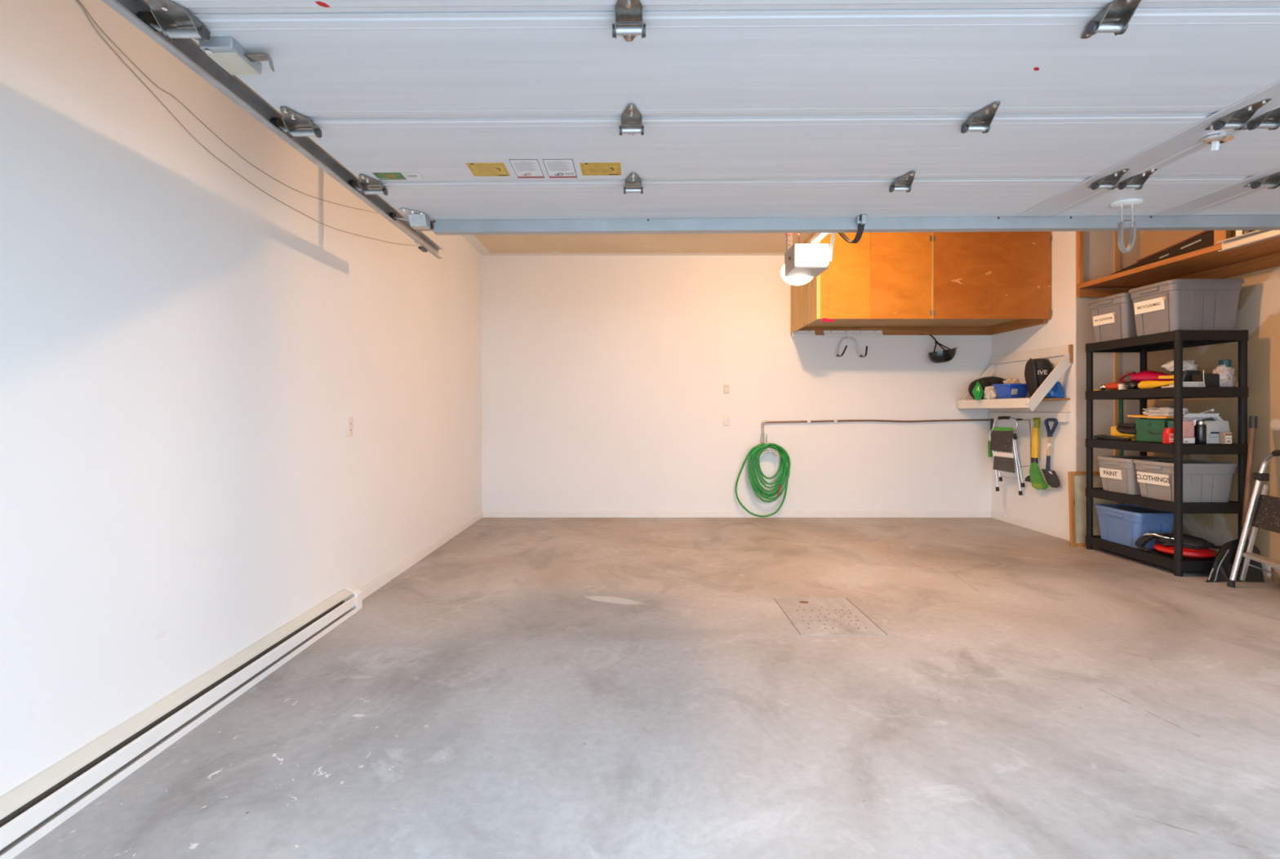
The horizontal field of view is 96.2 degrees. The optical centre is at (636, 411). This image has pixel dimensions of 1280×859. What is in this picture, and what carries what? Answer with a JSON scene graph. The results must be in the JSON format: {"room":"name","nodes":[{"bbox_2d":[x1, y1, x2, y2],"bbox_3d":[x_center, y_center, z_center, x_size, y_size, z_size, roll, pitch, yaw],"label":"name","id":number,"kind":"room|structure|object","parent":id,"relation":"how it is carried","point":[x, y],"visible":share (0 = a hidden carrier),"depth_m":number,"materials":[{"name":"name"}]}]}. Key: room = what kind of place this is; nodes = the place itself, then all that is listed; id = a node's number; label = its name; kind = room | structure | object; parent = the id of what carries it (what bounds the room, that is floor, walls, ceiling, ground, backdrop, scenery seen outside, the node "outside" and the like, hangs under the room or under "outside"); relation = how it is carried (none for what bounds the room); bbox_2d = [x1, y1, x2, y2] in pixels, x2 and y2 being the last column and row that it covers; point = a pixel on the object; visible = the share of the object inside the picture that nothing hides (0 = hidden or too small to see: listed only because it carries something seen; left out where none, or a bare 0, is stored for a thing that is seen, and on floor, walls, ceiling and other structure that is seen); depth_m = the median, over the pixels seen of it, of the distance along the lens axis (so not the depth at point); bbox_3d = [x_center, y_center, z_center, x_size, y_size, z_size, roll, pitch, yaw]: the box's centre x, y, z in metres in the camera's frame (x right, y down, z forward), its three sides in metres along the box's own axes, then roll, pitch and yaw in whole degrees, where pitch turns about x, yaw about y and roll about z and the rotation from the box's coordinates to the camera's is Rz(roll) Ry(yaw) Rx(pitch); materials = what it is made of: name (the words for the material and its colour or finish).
{"room":"residential garage","nodes":[
{"label":"residential garage","id":0,"kind":"room"},
{"bbox_2d":[0,0,481,795],"bbox_3d":[-1.850,-0.290,3.610,0.100,3.040,6.320,0,0,0],"label":"wall","id":1,"kind":"structure","parent":0,"point":[187,353],"depth_m":2.23,"materials":[{"name":"white paint"}]},
{"bbox_2d":[0,584,362,858],"bbox_3d":[-1.759,1.157,2.050,0.082,0.146,3.100,0,0,0],"label":"baseboard heater","id":2,"kind":"object","parent":1,"relation":"attached to","point":[32,809],"visible":1,"depth_m":2.04,"materials":[{"name":"white metal"}]},
{"bbox_2d":[75,0,417,245],"bbox_3d":[-1.796,-1.265,3.322,0.003,0.417,3.186,0,0,0],"label":"wire","id":3,"kind":"object","parent":1,"relation":"attached to","point":[77,1],"visible":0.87,"depth_m":2.31,"materials":[{"name":"black metal"}]},
{"bbox_2d":[346,417,352,435],"bbox_3d":[-1.796,0.096,3.600,0.009,0.116,0.072,0,0,0],"label":"electrical outlet","id":4,"kind":"object","parent":1,"relation":"attached to","point":[348,420],"visible":1,"depth_m":3.59,"materials":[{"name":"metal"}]},
{"bbox_2d":[360,511,482,599],"bbox_3d":[-1.793,1.192,5.115,0.014,0.075,3.110,0,0,0],"label":"baseboard","id":5,"kind":"structure","parent":1,"relation":"attached to","point":[375,584],"depth_m":4.62,"materials":[{"name":"white paint"}]},
{"bbox_2d":[462,232,813,255],"bbox_3d":[1.460,-1.870,3.550,6.720,0.120,6.440,0,0,0],"label":"ceiling","id":6,"kind":"structure","parent":0,"point":[645,244],"depth_m":6.23,"materials":[{"name":"paint"}]},
{"bbox_2d":[102,0,443,258],"bbox_3d":[-1.277,-0.297,2.139,0.072,3.015,3.101,0,0,0],"label":"door track","id":7,"kind":"object","parent":6,"relation":"hanging from","point":[187,51],"visible":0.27,"depth_m":1.89,"materials":[{"name":"metal"}]},
{"bbox_2d":[137,0,1279,253],"bbox_3d":[1.174,-0.926,2.003,4.891,0.300,2.150,0,0,0],"label":"garage door","id":8,"kind":"structure","parent":7,"relation":"attached to","point":[464,117],"depth_m":1.91,"materials":[{"name":"white paint"}]},
{"bbox_2d":[386,172,424,179],"bbox_3d":[-0.993,-1.005,2.456,0.146,0.001,0.072,0,0,0],"label":"print","id":9,"kind":"object","parent":8,"relation":"on","point":[410,175],"depth_m":2.45},
{"bbox_2d":[467,163,507,175],"bbox_3d":[-0.618,-1.007,2.395,0.140,0.001,0.122,0,0,0],"label":"print","id":10,"kind":"object","parent":8,"relation":"on","point":[470,163],"depth_m":2.38},
{"bbox_2d":[508,159,544,177],"bbox_3d":[-0.455,-1.008,2.392,0.114,0.001,0.184,0,0,0],"label":"print","id":11,"kind":"object","parent":8,"relation":"on","point":[525,163],"depth_m":2.38},
{"bbox_2d":[542,159,577,177],"bbox_3d":[-0.317,-1.009,2.392,0.120,0.001,0.184,-1,0,0],"label":"print","id":12,"kind":"object","parent":8,"relation":"on","point":[556,164],"depth_m":2.40},
{"bbox_2d":[582,163,619,174],"bbox_3d":[-0.148,-1.010,2.396,0.150,0.001,0.115,0,0,0],"label":"print","id":13,"kind":"object","parent":8,"relation":"on","point":[584,163],"depth_m":2.39},
{"bbox_2d":[780,213,866,285],"bbox_3d":[1.150,-1.349,2.338,0.281,0.913,3.576,0,0,0],"label":"garage door opener","id":14,"kind":"object","parent":6,"relation":"hanging from","point":[803,262],"visible":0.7,"depth_m":3.75,"materials":[{"name":"white plastic"}]},
{"bbox_2d":[12,517,1279,858],"bbox_3d":[1.460,1.290,3.550,6.720,0.120,6.440,0,0,0],"label":"floor","id":15,"kind":"structure","parent":0,"point":[526,687],"depth_m":2.34,"materials":[{"name":"concrete"}]},
{"bbox_2d":[773,597,887,635],"bbox_3d":[1.142,1.226,3.476,0.480,0.008,0.622,0,0,0],"label":"drain cover","id":16,"kind":"object","parent":15,"relation":"on","point":[809,615],"visible":1,"depth_m":3.42,"materials":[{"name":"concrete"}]},
{"bbox_2d":[1067,471,1119,546],"bbox_3d":[4.183,0.890,5.252,0.445,0.680,0.052,0,0,0],"label":"wooden frame","id":17,"kind":"object","parent":15,"relation":"on","point":[1077,479],"visible":0.44,"depth_m":5.25,"materials":[{"name":"brown wood"}]},
{"bbox_2d":[1119,399,1124,503],"bbox_3d":[4.467,0.499,5.292,0.036,1.462,0.080,0,0,24],"label":"pole","id":18,"kind":"object","parent":15,"relation":"on","point":[1121,401],"visible":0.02,"depth_m":5.29,"materials":[{"name":"plastic"}]},
{"bbox_2d":[1085,329,1248,576],"bbox_3d":[4.297,0.310,4.724,0.540,1.839,0.901,0,0,0],"label":"shelving unit","id":19,"kind":"object","parent":15,"relation":"on","point":[1177,340],"visible":0.8,"depth_m":4.31,"materials":[{"name":"plastic"}]},
{"bbox_2d":[1093,382,1119,391],"bbox_3d":[4.090,-0.216,4.979,0.061,0.066,0.266,0,0,0],"label":"tool","id":20,"kind":"object","parent":19,"relation":"on","point":[1114,385],"visible":0.94,"depth_m":4.94,"materials":[{"name":"orange plastic"}]},
{"bbox_2d":[1093,434,1131,440],"bbox_3d":[4.090,0.222,4.946,0.061,0.039,0.331,0,0,0],"label":"pliers","id":21,"kind":"object","parent":19,"relation":"on","point":[1100,436],"visible":1,"depth_m":4.94,"materials":[{"name":"metal"}]},
{"bbox_2d":[1088,292,1137,342],"bbox_3d":[4.310,-0.796,4.965,0.556,0.381,0.408,0,0,0],"label":"storage tote","id":22,"kind":"object","parent":19,"relation":"on","point":[1113,316],"visible":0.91,"depth_m":4.89,"materials":[{"name":"grey plastic"}]},
{"bbox_2d":[1118,383,1126,389],"bbox_3d":[4.090,-0.207,4.840,0.040,0.048,0.036,0,0,0],"label":"wood block","id":23,"kind":"object","parent":19,"relation":"on","point":[1121,386],"visible":0.74,"depth_m":4.82,"materials":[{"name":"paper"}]},
{"bbox_2d":[1110,422,1136,440],"bbox_3d":[4.136,0.172,4.864,0.107,0.144,0.276,0,0,0],"label":"drill","id":24,"kind":"object","parent":19,"relation":"on","point":[1122,429],"visible":0.86,"depth_m":4.84,"materials":[{"name":"yellow plastic"}]},
{"bbox_2d":[1124,380,1139,389],"bbox_3d":[4.100,-0.222,4.758,0.077,0.076,0.142,0,0,0],"label":"clamp","id":25,"kind":"object","parent":19,"relation":"on","point":[1132,384],"visible":0.9,"depth_m":4.73,"materials":[{"name":"plastic"}]},
{"bbox_2d":[1094,503,1173,548],"bbox_3d":[4.235,0.973,4.895,0.357,0.294,0.469,0,0,0],"label":"storage tote","id":26,"kind":"object","parent":19,"relation":"on","point":[1124,524],"visible":0.82,"depth_m":4.78,"materials":[{"name":"blue plastic"}]},
{"bbox_2d":[1096,455,1186,494],"bbox_3d":[4.315,0.542,4.925,0.507,0.296,0.372,0,0,0],"label":"storage tote","id":27,"kind":"object","parent":19,"relation":"on","point":[1117,473],"visible":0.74,"depth_m":4.88,"materials":[{"name":"grey plastic"}]},
{"bbox_2d":[1118,369,1173,388],"bbox_3d":[4.175,-0.262,4.721,0.106,0.159,0.501,0,0,0],"label":"vacuum","id":28,"kind":"object","parent":19,"relation":"on","point":[1146,375],"visible":0.58,"depth_m":4.68,"materials":[{"name":"plastic"}]},
{"bbox_2d":[1135,418,1173,442],"bbox_3d":[4.218,0.151,4.608,0.224,0.185,0.258,0,0,0],"label":"box","id":29,"kind":"object","parent":19,"relation":"on","point":[1147,429],"visible":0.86,"depth_m":4.60,"materials":[{"name":"green plastic"}]},
{"bbox_2d":[1127,414,1186,418],"bbox_3d":[4.192,0.040,4.613,0.215,0.033,0.347,0,0,0],"label":"folder","id":30,"kind":"object","parent":29,"relation":"on","point":[1128,415],"visible":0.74,"depth_m":4.58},
{"bbox_2d":[1142,405,1188,416],"bbox_3d":[4.187,-0.003,4.559,0.195,0.084,0.358,0,0,0],"label":"clear bag","id":31,"kind":"object","parent":30,"relation":"on","point":[1168,411],"visible":0.8,"depth_m":4.51,"materials":[{"name":"plastic"}]},
{"bbox_2d":[1137,380,1173,388],"bbox_3d":[4.107,-0.211,4.526,0.087,0.067,0.348,0,0,0],"label":"scraper","id":32,"kind":"object","parent":19,"relation":"on","point":[1148,384],"visible":0.74,"depth_m":4.53,"materials":[{"name":"plastic"}]},
{"bbox_2d":[1162,427,1173,443],"bbox_3d":[4.067,0.184,4.384,0.082,0.120,0.084,0,0,0],"label":"bottle","id":33,"kind":"object","parent":19,"relation":"on","point":[1168,433],"visible":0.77,"depth_m":4.36,"materials":[{"name":"plastic"}]},
{"bbox_2d":[1167,421,1173,427],"bbox_3d":[4.145,0.159,4.432,0.080,0.170,0.080,0,0,0],"label":"tub","id":34,"kind":"object","parent":19,"relation":"on","point":[1170,424],"visible":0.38,"depth_m":4.42,"materials":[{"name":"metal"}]},
{"bbox_2d":[1134,532,1220,558],"bbox_3d":[4.269,1.034,4.481,0.478,0.160,0.378,0,0,0],"label":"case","id":35,"kind":"object","parent":19,"relation":"on","point":[1194,547],"visible":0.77,"depth_m":4.42,"materials":[{"name":"plastic"}]},
{"bbox_2d":[1160,381,1204,387],"bbox_3d":[4.181,-0.204,4.402,0.203,0.042,0.136,0,0,0],"label":"carton","id":36,"kind":"object","parent":19,"relation":"on","point":[1185,384],"visible":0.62,"depth_m":4.33,"materials":[{"name":"white cardboard"}]},
{"bbox_2d":[1158,375,1173,378],"bbox_3d":[4.100,-0.265,4.433,0.016,0.031,0.151,0,0,0],"label":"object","id":37,"kind":"object","parent":36,"relation":"on","point":[1159,376],"visible":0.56,"depth_m":4.44,"materials":[{"name":"plastic"}]},
{"bbox_2d":[1133,459,1237,502],"bbox_3d":[4.315,0.542,4.535,0.507,0.296,0.398,0,0,0],"label":"storage tote","id":38,"kind":"object","parent":19,"relation":"on","point":[1203,481],"visible":0.96,"depth_m":4.37,"materials":[{"name":"grey plastic"}]},
{"bbox_2d":[1128,279,1244,336],"bbox_3d":[4.315,-0.801,4.530,0.575,0.391,0.418,0,0,0],"label":"storage tote","id":39,"kind":"object","parent":19,"relation":"on","point":[1168,305],"visible":0.98,"depth_m":4.35,"materials":[{"name":"grey plastic"}]},
{"bbox_2d":[1182,418,1196,443],"bbox_3d":[4.185,0.151,4.364,0.104,0.185,0.042,0,0,0],"label":"packet","id":40,"kind":"object","parent":19,"relation":"on","point":[1188,437],"visible":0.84,"depth_m":4.34,"materials":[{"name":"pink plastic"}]},
{"bbox_2d":[1171,369,1219,386],"bbox_3d":[4.331,-0.253,4.469,0.184,0.140,0.252,0,0,0],"label":"case","id":41,"kind":"object","parent":19,"relation":"on","point":[1210,380],"visible":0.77,"depth_m":4.36,"materials":[{"name":"black fabric"}]},
{"bbox_2d":[1161,360,1198,371],"bbox_3d":[4.290,-0.366,4.532,0.276,0.096,0.115,0,0,0],"label":"plastic wrap","id":42,"kind":"object","parent":41,"relation":"on","point":[1187,364],"visible":0.62,"depth_m":4.51,"materials":[{"name":"white plastic"}]},
{"bbox_2d":[1194,420,1206,444],"bbox_3d":[4.281,0.156,4.365,0.068,0.176,0.068,0,0,0],"label":"flask","id":43,"kind":"object","parent":19,"relation":"on","point":[1200,428],"visible":0.98,"depth_m":4.34,"materials":[{"name":"black metal"}]},
{"bbox_2d":[1182,408,1223,421],"bbox_3d":[4.410,0.110,4.465,0.348,0.266,0.040,0,0,0],"label":"bag","id":44,"kind":"object","parent":19,"relation":"on","point":[1190,416],"visible":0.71,"depth_m":4.45,"materials":[{"name":"plastic"}]},
{"bbox_2d":[1204,420,1230,443],"bbox_3d":[4.421,0.158,4.399,0.206,0.172,0.081,0,0,0],"label":"box","id":45,"kind":"object","parent":19,"relation":"on","point":[1214,428],"visible":0.57,"depth_m":4.37,"materials":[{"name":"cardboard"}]},
{"bbox_2d":[1212,364,1236,386],"bbox_3d":[4.481,-0.277,4.391,0.192,0.184,0.109,0,0,0],"label":"patterned bag","id":46,"kind":"object","parent":19,"relation":"on","point":[1227,375],"visible":0.7,"depth_m":4.35,"materials":[{"name":"white plastic"}]},
{"bbox_2d":[1218,359,1231,367],"bbox_3d":[4.495,-0.343,4.390,0.072,0.100,0.072,0,0,0],"label":"tin can","id":47,"kind":"object","parent":46,"relation":"on","point":[1228,362],"visible":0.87,"depth_m":4.36,"materials":[{"name":"teal metal"}]},
{"bbox_2d":[1219,431,1231,444],"bbox_3d":[4.444,0.200,4.334,0.052,0.088,0.042,0,0,0],"label":"carton","id":48,"kind":"object","parent":19,"relation":"on","point":[1225,437],"visible":1,"depth_m":4.32,"materials":[{"name":"cardboard"}]},
{"bbox_2d":[1204,415,1264,582],"bbox_3d":[4.331,0.629,4.196,0.478,1.194,0.131,0,0,0],"label":"snow shovel","id":49,"kind":"object","parent":15,"relation":"on","point":[1221,569],"visible":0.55,"depth_m":4.19,"materials":[{"name":"black plastic"}]},
{"bbox_2d":[1226,449,1279,587],"bbox_3d":[4.249,0.745,3.824,0.319,0.971,0.696,0,0,17],"label":"step ladder","id":50,"kind":"object","parent":15,"relation":"on","point":[1267,513],"visible":1,"depth_m":4.03,"materials":[{"name":"metal"}]},
{"bbox_2d":[1271,566,1279,585],"bbox_3d":[4.499,1.188,3.980,0.020,0.085,0.620,0,0,37],"label":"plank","id":51,"kind":"object","parent":15,"relation":"on","point":[1276,578],"visible":0.84,"depth_m":4.15,"materials":[{"name":"wood"}]},
{"bbox_2d":[481,255,991,511],"bbox_3d":[1.160,-0.290,6.720,5.920,3.040,0.100,0,0,0],"label":"wall","id":52,"kind":"structure","parent":0,"point":[603,377],"depth_m":6.67,"materials":[{"name":"white paint"}]},
{"bbox_2d":[723,415,729,426],"bbox_3d":[1.041,0.108,6.665,0.072,0.116,0.009,0,0,0],"label":"wall outlet","id":53,"kind":"object","parent":52,"relation":"attached to","point":[726,418],"visible":1,"depth_m":6.66,"materials":[{"name":"white plastic"}]},
{"bbox_2d":[723,383,729,393],"bbox_3d":[1.041,-0.263,6.662,0.072,0.116,0.016,0,0,0],"label":"wall outlet","id":54,"kind":"object","parent":52,"relation":"attached to","point":[726,386],"visible":1,"depth_m":6.65,"materials":[{"name":"white plastic"}]},
{"bbox_2d":[482,511,991,517],"bbox_3d":[1.160,1.192,6.663,5.892,0.075,0.014,0,0,0],"label":"baseboard","id":55,"kind":"structure","parent":52,"relation":"attached to","point":[485,513],"depth_m":6.66,"materials":[{"name":"white paint"}]},
{"bbox_2d":[756,448,778,461],"bbox_3d":[1.509,0.498,6.600,0.270,0.165,0.140,0,0,0],"label":"hanger","id":56,"kind":"object","parent":52,"relation":"attached to","point":[770,450],"visible":0.76,"depth_m":6.66,"materials":[{"name":"white plastic"}]},
{"bbox_2d":[734,443,790,517],"bbox_3d":[1.442,0.786,6.580,0.621,0.854,0.102,0,0,0],"label":"garden hose","id":57,"kind":"object","parent":56,"relation":"hanging from","point":[784,457],"visible":1,"depth_m":6.56,"materials":[{"name":"green rubber"}]},
{"bbox_2d":[761,418,990,444],"bbox_3d":[2.768,0.231,6.633,2.664,0.289,0.072,0,0,0],"label":"pipe","id":58,"kind":"object","parent":52,"relation":"attached to","point":[969,420],"visible":0.96,"depth_m":6.63,"materials":[{"name":"grey metal"}]},
{"bbox_2d":[761,426,764,443],"bbox_3d":[1.456,0.275,6.628,0.040,0.202,0.061,0,0,0],"label":"tap","id":59,"kind":"object","parent":58,"relation":"on","point":[762,434],"depth_m":6.63,"materials":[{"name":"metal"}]},
{"bbox_2d":[791,231,1052,336],"bbox_3d":[2.954,-1.335,6.180,2.333,0.942,0.981,0,0,0],"label":"storage cabinet","id":60,"kind":"object","parent":52,"relation":"attached to","point":[913,283],"depth_m":5.70,"materials":[{"name":"brown wood"}]},
{"bbox_2d":[822,318,834,321],"bbox_3d":[1.896,-0.904,5.691,0.120,0.036,0.018,0,0,0],"label":"clip","id":61,"kind":"object","parent":60,"relation":"attached to","point":[823,319],"visible":1,"depth_m":5.68,"materials":[{"name":"plastic"}]},
{"bbox_2d":[836,332,867,357],"bbox_3d":[2.446,-0.762,6.542,0.320,0.294,0.140,0,0,0],"label":"double hook","id":62,"kind":"object","parent":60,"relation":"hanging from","point":[849,334],"visible":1,"depth_m":6.58,"materials":[{"name":"grey metal"}]},
{"bbox_2d":[928,334,957,363],"bbox_3d":[3.464,-0.717,6.497,0.298,0.344,0.225,0,0,23],"label":"helmet","id":63,"kind":"object","parent":60,"relation":"hanging from","point":[942,356],"visible":1,"depth_m":6.43,"materials":[{"name":"black plastic"}]},
{"bbox_2d":[991,231,1075,531],"bbox_3d":[4.470,-0.290,6.085,0.700,3.040,1.370,0,0,0],"label":"wall","id":64,"kind":"structure","parent":0,"point":[1049,507],"depth_m":5.68,"materials":[{"name":"white paint"}]},
{"bbox_2d":[988,416,1025,495],"bbox_3d":[3.990,0.467,6.205,0.106,0.833,0.356,0,0,-26],"label":"step stool","id":65,"kind":"object","parent":64,"relation":"hanging from","point":[1000,441],"visible":1,"depth_m":6.17,"materials":[{"name":"metal"}]},
{"bbox_2d":[956,344,1073,422],"bbox_3d":[3.913,-0.268,6.038,0.442,0.735,1.233,0,0,0],"label":"shelf","id":66,"kind":"object","parent":64,"relation":"attached to","point":[1035,406],"visible":0.98,"depth_m":5.75,"materials":[{"name":"white paint"}]},
{"bbox_2d":[972,381,982,399],"bbox_3d":[3.655,-0.224,6.149,0.094,0.206,0.106,0,0,0],"label":"pouch","id":67,"kind":"object","parent":66,"relation":"on","point":[977,391],"visible":1,"depth_m":6.12,"materials":[{"name":"green plastic"}]},
{"bbox_2d":[968,376,1006,399],"bbox_3d":[3.897,-0.261,6.430,0.382,0.260,0.310,0,0,0],"label":"roll","id":68,"kind":"object","parent":66,"relation":"on","point":[989,380],"visible":0.51,"depth_m":6.34,"materials":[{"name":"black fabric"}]},
{"bbox_2d":[987,418,993,457],"bbox_3d":[4.053,0.300,6.570,0.055,0.439,0.040,0,0,0],"label":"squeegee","id":69,"kind":"object","parent":66,"relation":"hanging from","point":[989,451],"visible":0.55,"depth_m":6.56,"materials":[{"name":"plastic"}]},
{"bbox_2d":[983,386,998,399],"bbox_3d":[3.802,-0.205,6.160,0.138,0.150,0.142,0,0,-40],"label":"sack","id":70,"kind":"object","parent":66,"relation":"on","point":[989,393],"visible":0.79,"depth_m":6.12,"materials":[{"name":"plastic"}]},
{"bbox_2d":[991,383,1027,399],"bbox_3d":[3.885,-0.205,5.950,0.294,0.155,0.224,0,0,-12],"label":"storage bin","id":71,"kind":"object","parent":66,"relation":"on","point":[1002,390],"visible":0.84,"depth_m":5.87,"materials":[{"name":"blue plastic"}]},
{"bbox_2d":[1003,377,1021,383],"bbox_3d":[3.889,-0.279,5.961,0.177,0.148,0.136,0,0,0],"label":"gloves","id":72,"kind":"object","parent":71,"relation":"in","point":[1010,380],"visible":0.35,"depth_m":5.92,"materials":[{"name":"beige fabric"}]},
{"bbox_2d":[1016,418,1031,466],"bbox_3d":[4.065,0.332,6.029,0.020,0.515,0.216,0,0,0],"label":"wire hook","id":73,"kind":"object","parent":66,"relation":"hanging from","point":[1016,419],"visible":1,"depth_m":5.94,"materials":[{"name":"metal"}]},
{"bbox_2d":[1024,358,1053,398],"bbox_3d":[3.994,-0.328,5.691,0.231,0.404,0.228,0,0,0],"label":"duffel bag","id":74,"kind":"object","parent":66,"relation":"on","point":[1037,370],"visible":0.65,"depth_m":5.62,"materials":[{"name":"black fabric"}]},
{"bbox_2d":[1029,417,1048,489],"bbox_3d":[4.065,0.426,5.791,0.068,0.727,0.247,0,0,0],"label":"brush","id":75,"kind":"object","parent":66,"relation":"hanging from","point":[1037,482],"visible":1,"depth_m":5.83,"materials":[{"name":"yellow plastic"}]},
{"bbox_2d":[1041,417,1059,487],"bbox_3d":[4.065,0.404,5.654,0.044,0.678,0.235,0,0,0],"label":"shovel","id":76,"kind":"object","parent":66,"relation":"hanging from","point":[1051,476],"visible":1,"depth_m":5.65,"materials":[{"name":"blue plastic"}]},
{"bbox_2d":[1045,455,1050,471],"bbox_3d":[4.065,0.510,5.678,0.034,0.155,0.044,0,0,0],"label":"socket","id":77,"kind":"object","parent":76,"relation":"attached to","point":[1048,457],"depth_m":5.67,"materials":[{"name":"plastic"}]},
{"bbox_2d":[1044,381,1064,397],"bbox_3d":[4.018,-0.219,5.525,0.192,0.172,0.115,0,0,0],"label":"plastic bag","id":78,"kind":"object","parent":66,"relation":"on","point":[1057,390],"visible":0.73,"depth_m":5.49,"materials":[{"name":"blue plastic"}]},
{"bbox_2d":[1024,475,1031,481],"bbox_3d":[4.109,0.699,5.996,0.015,0.071,0.167,0,0,0],"label":"dustpan","id":79,"kind":"object","parent":64,"relation":"attached to","point":[1028,477],"visible":0.39,"depth_m":6.02,"materials":[{"name":"black plastic"}]},
{"bbox_2d":[990,510,1069,540],"bbox_3d":[4.113,1.188,6.035,0.014,0.085,1.270,0,0,0],"label":"baseboard","id":80,"kind":"structure","parent":64,"relation":"attached to","point":[1051,531],"depth_m":5.96,"materials":[{"name":"white paint"}]},
{"bbox_2d":[1075,231,1140,504],"bbox_3d":[4.422,-0.290,5.394,0.596,3.040,0.012,0,0,0],"label":"wall","id":81,"kind":"structure","parent":0,"point":[1098,246],"depth_m":5.39,"materials":[{"name":"paint"}]},
{"bbox_2d":[1113,231,1119,455],"bbox_3d":[4.492,-0.290,5.379,0.045,3.040,0.018,0,0,0],"label":"trim","id":82,"kind":"structure","parent":81,"relation":"attached to","point":[1116,250],"depth_m":5.37,"materials":[{"name":"paint"}]},
{"bbox_2d":[1140,230,1279,560],"bbox_3d":[4.770,-0.290,2.925,0.100,3.040,4.950,0,0,0],"label":"wall","id":83,"kind":"structure","parent":0,"point":[1258,313],"depth_m":4.43,"materials":[{"name":"paint"}]},
{"bbox_2d":[1076,230,1279,297],"bbox_3d":[4.420,-1.438,2.993,0.598,0.741,4.786,0,0,0],"label":"shelf","id":84,"kind":"object","parent":83,"relation":"attached to","point":[1207,263],"visible":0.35,"depth_m":4.58,"materials":[{"name":"brown wood"}]},
{"bbox_2d":[1109,230,1213,275],"bbox_3d":[4.272,-1.252,4.630,0.176,0.149,0.940,0,0,0],"label":"case","id":85,"kind":"object","parent":84,"relation":"on","point":[1205,240],"visible":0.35,"depth_m":4.42,"materials":[{"name":"black plastic"}]},
{"bbox_2d":[1137,230,1210,262],"bbox_3d":[4.242,-1.306,4.483,0.085,0.103,0.696,0,0,0],"label":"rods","id":86,"kind":"object","parent":85,"relation":"on","point":[1205,231],"visible":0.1,"depth_m":4.49,"materials":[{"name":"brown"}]},
{"bbox_2d":[1159,239,1201,258],"bbox_3d":[4.186,-1.250,4.430,0.004,0.056,0.341,0,0,0],"label":"print","id":87,"kind":"object","parent":85,"relation":"attached to","point":[1192,245],"depth_m":4.41},
{"bbox_2d":[1217,230,1279,251],"bbox_3d":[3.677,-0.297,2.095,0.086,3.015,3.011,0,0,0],"label":"board","id":88,"kind":"object","parent":84,"relation":"on","point":[1242,238],"visible":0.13,"depth_m":3.45,"materials":[{"name":"wood"}]},
{"bbox_2d":[1209,547,1279,577],"bbox_3d":[4.713,1.175,2.918,0.014,0.110,4.936,0,0,0],"label":"baseboard","id":89,"kind":"structure","parent":83,"relation":"attached to","point":[1265,566],"depth_m":4.29,"materials":[{"name":"white paint"}]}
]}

